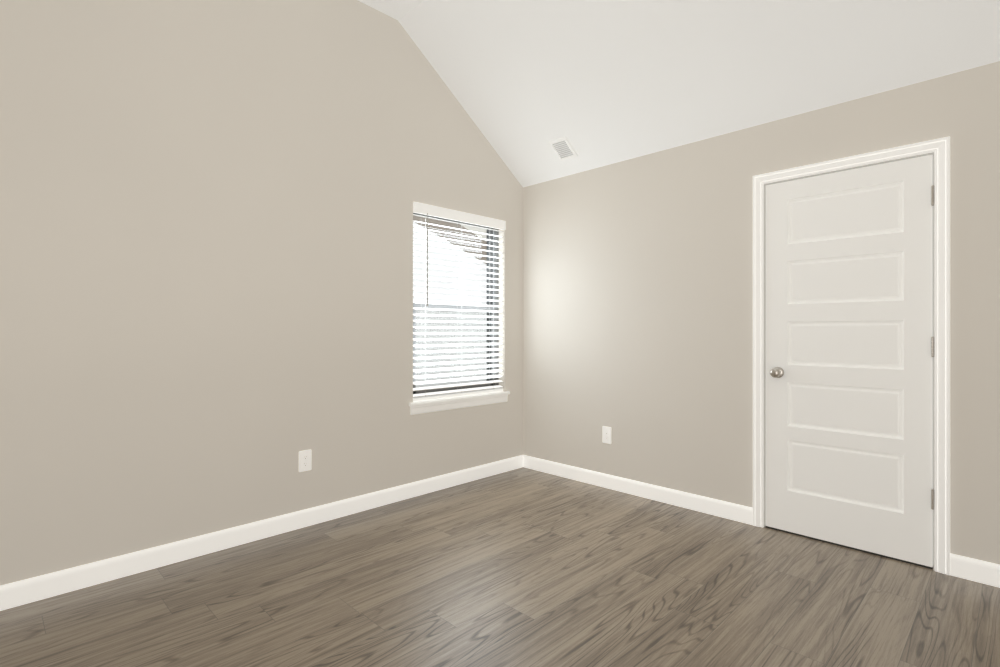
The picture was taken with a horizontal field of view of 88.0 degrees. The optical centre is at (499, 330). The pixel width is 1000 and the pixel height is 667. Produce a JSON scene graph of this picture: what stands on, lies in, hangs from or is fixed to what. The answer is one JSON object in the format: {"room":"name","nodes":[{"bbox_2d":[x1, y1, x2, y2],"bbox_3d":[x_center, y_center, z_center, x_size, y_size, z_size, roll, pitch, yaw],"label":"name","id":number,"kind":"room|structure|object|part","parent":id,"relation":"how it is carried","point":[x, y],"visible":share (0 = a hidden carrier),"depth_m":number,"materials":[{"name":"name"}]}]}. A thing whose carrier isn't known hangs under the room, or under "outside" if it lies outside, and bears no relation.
{"room":"empty bedroom","nodes":[
{"label":"empty bedroom","id":0,"kind":"room"},
{"bbox_2d":[0,0,522,585],"bbox_3d":[-1.200,-0.480,3.164,4.100,3.300,0.150,0,0,-45],"label":"wall","id":1,"kind":"structure","parent":0,"point":[206,206],"depth_m":2.75,"materials":[{"name":"beige paint"}]},
{"bbox_2d":[0,455,522,610],"bbox_3d":[-1.143,1.119,3.106,3.800,0.101,0.014,0,0,-45],"label":"baseboard","id":2,"kind":"structure","parent":1,"relation":"attached to","point":[26,591],"depth_m":2.75,"materials":[{"name":"white paint"}]},
{"bbox_2d":[299,449,311,471],"bbox_3d":[-1.163,0.778,3.091,0.078,0.124,0.007,0,0,-45],"label":"outlet","id":3,"kind":"object","parent":1,"relation":"attached to","point":[308,453],"visible":1,"depth_m":3.09,"materials":[{"name":"white plastic"}]},
{"bbox_2d":[409,202,509,414],"bbox_3d":[-0.337,-0.158,4.018,0.988,1.500,0.200,0,0,-45],"label":"window unit","id":4,"kind":"structure","parent":1,"relation":"in","point":[452,396],"depth_m":3.97,"materials":[{"name":"white plastic"}]},
{"bbox_3d":[-0.301,0.549,3.983,0.988,0.086,0.100,0,0,-45],"label":"window sill","id":5,"kind":"part","parent":4,"relation":"part of","materials":[{"name":"white paint"}]},
{"bbox_2d":[413,215,486,263],"bbox_3d":[-0.817,-2.105,11.772,4.300,2.050,0.001,0,0,-45],"label":"roof","id":6,"kind":"structure","parent":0,"point":[416,218],"depth_m":11.66,"materials":[{"name":"white"}]},
{"bbox_2d":[0,467,999,666],"bbox_3d":[0.088,1.220,1.872,4.100,0.100,3.800,0,0,-45],"label":"floor","id":7,"kind":"structure","parent":0,"point":[520,567],"depth_m":2.25,"materials":[{"name":"wood"}]},
{"bbox_2d":[358,0,999,186],"bbox_3d":[0.088,-1.687,1.872,4.100,1.126,3.800,0,0,-45],"label":"ceiling","id":8,"kind":"structure","parent":0,"point":[622,80],"depth_m":3.05,"materials":[{"name":"paint"}]},
{"bbox_2d":[548,136,577,160],"bbox_3d":[0.475,-1.367,3.900,0.155,0.112,0.166,0,0,-45],"label":"ceiling vent","id":9,"kind":"object","parent":8,"relation":"in","point":[564,138],"visible":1,"depth_m":3.89,"materials":[{"name":"white metal"}]},
{"bbox_2d":[523,61,999,564],"bbox_3d":[1.540,-0.030,3.213,0.150,2.400,3.650,0,0,-45],"label":"wall","id":10,"kind":"structure","parent":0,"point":[638,271],"depth_m":3.35,"materials":[{"name":"beige paint"}]},
{"bbox_2d":[602,426,611,443],"bbox_3d":[0.794,0.778,3.849,0.007,0.124,0.078,0,0,-45],"label":"outlet","id":11,"kind":"object","parent":10,"relation":"attached to","point":[608,430],"visible":1,"depth_m":3.84,"materials":[{"name":"white plastic"}]},
{"bbox_2d":[523,455,752,524],"bbox_3d":[0.858,1.119,3.781,0.014,0.101,1.884,0,0,-45],"label":"baseboard","id":12,"kind":"structure","parent":10,"relation":"attached to","point":[736,512],"depth_m":3.60,"materials":[{"name":"white paint"}]},
{"bbox_2d":[753,136,949,574],"bbox_3d":[1.891,0.121,2.847,0.169,2.098,0.896,0,0,-45],"label":"door frame","id":13,"kind":"structure","parent":10,"relation":"attached to","point":[941,146],"depth_m":2.53,"materials":[{"name":"white paint"}]},
{"bbox_2d":[766,155,932,566],"bbox_3d":[1.836,0.149,2.793,0.102,2.022,0.764,0,0,-45],"label":"door","id":14,"kind":"structure","parent":13,"relation":"in","point":[849,253],"depth_m":2.77,"materials":[{"name":"white paint"}]},
{"bbox_3d":[1.602,0.245,3.002,0.067,0.065,0.065,0,0,-45],"label":"knob","id":15,"kind":"part","parent":14,"relation":"part of","materials":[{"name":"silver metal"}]},
{"bbox_2d":[931,185,934,509],"bbox_3d":[2.125,0.082,2.538,0.042,1.586,0.013,0,0,-45],"label":"door hinges","id":16,"kind":"object","parent":13,"relation":"attached to","point":[932,187],"depth_m":2.52,"materials":[{"name":"silver metal"}]},
{"bbox_2d":[950,553,999,587],"bbox_3d":[2.410,1.119,2.224,0.014,0.101,0.720,0,0,-45],"label":"baseboard","id":17,"kind":"structure","parent":10,"relation":"attached to","point":[980,571],"depth_m":2.41,"materials":[{"name":"white paint"}]},
{"bbox_2d":[766,526,932,568],"bbox_3d":[1.860,1.165,2.817,0.030,0.009,0.762,0,0,-45],"label":"door gap","id":18,"kind":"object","parent":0,"point":[766,526],"depth_m":2.77,"materials":[{"name":"black"}]},
{"label":"outside","id":19,"kind":"structure","parent":0,"visible":0},
{"bbox_2d":[413,222,486,387],"bbox_3d":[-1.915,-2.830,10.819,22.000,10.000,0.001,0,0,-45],"label":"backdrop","id":20,"kind":"structure","parent":19,"point":[415,230],"depth_m":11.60,"materials":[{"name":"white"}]},
{"bbox_2d":[460,224,486,241],"bbox_3d":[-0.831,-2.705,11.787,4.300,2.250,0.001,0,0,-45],"label":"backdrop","id":21,"kind":"structure","parent":19,"point":[470,228],"depth_m":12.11,"materials":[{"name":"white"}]}
]}

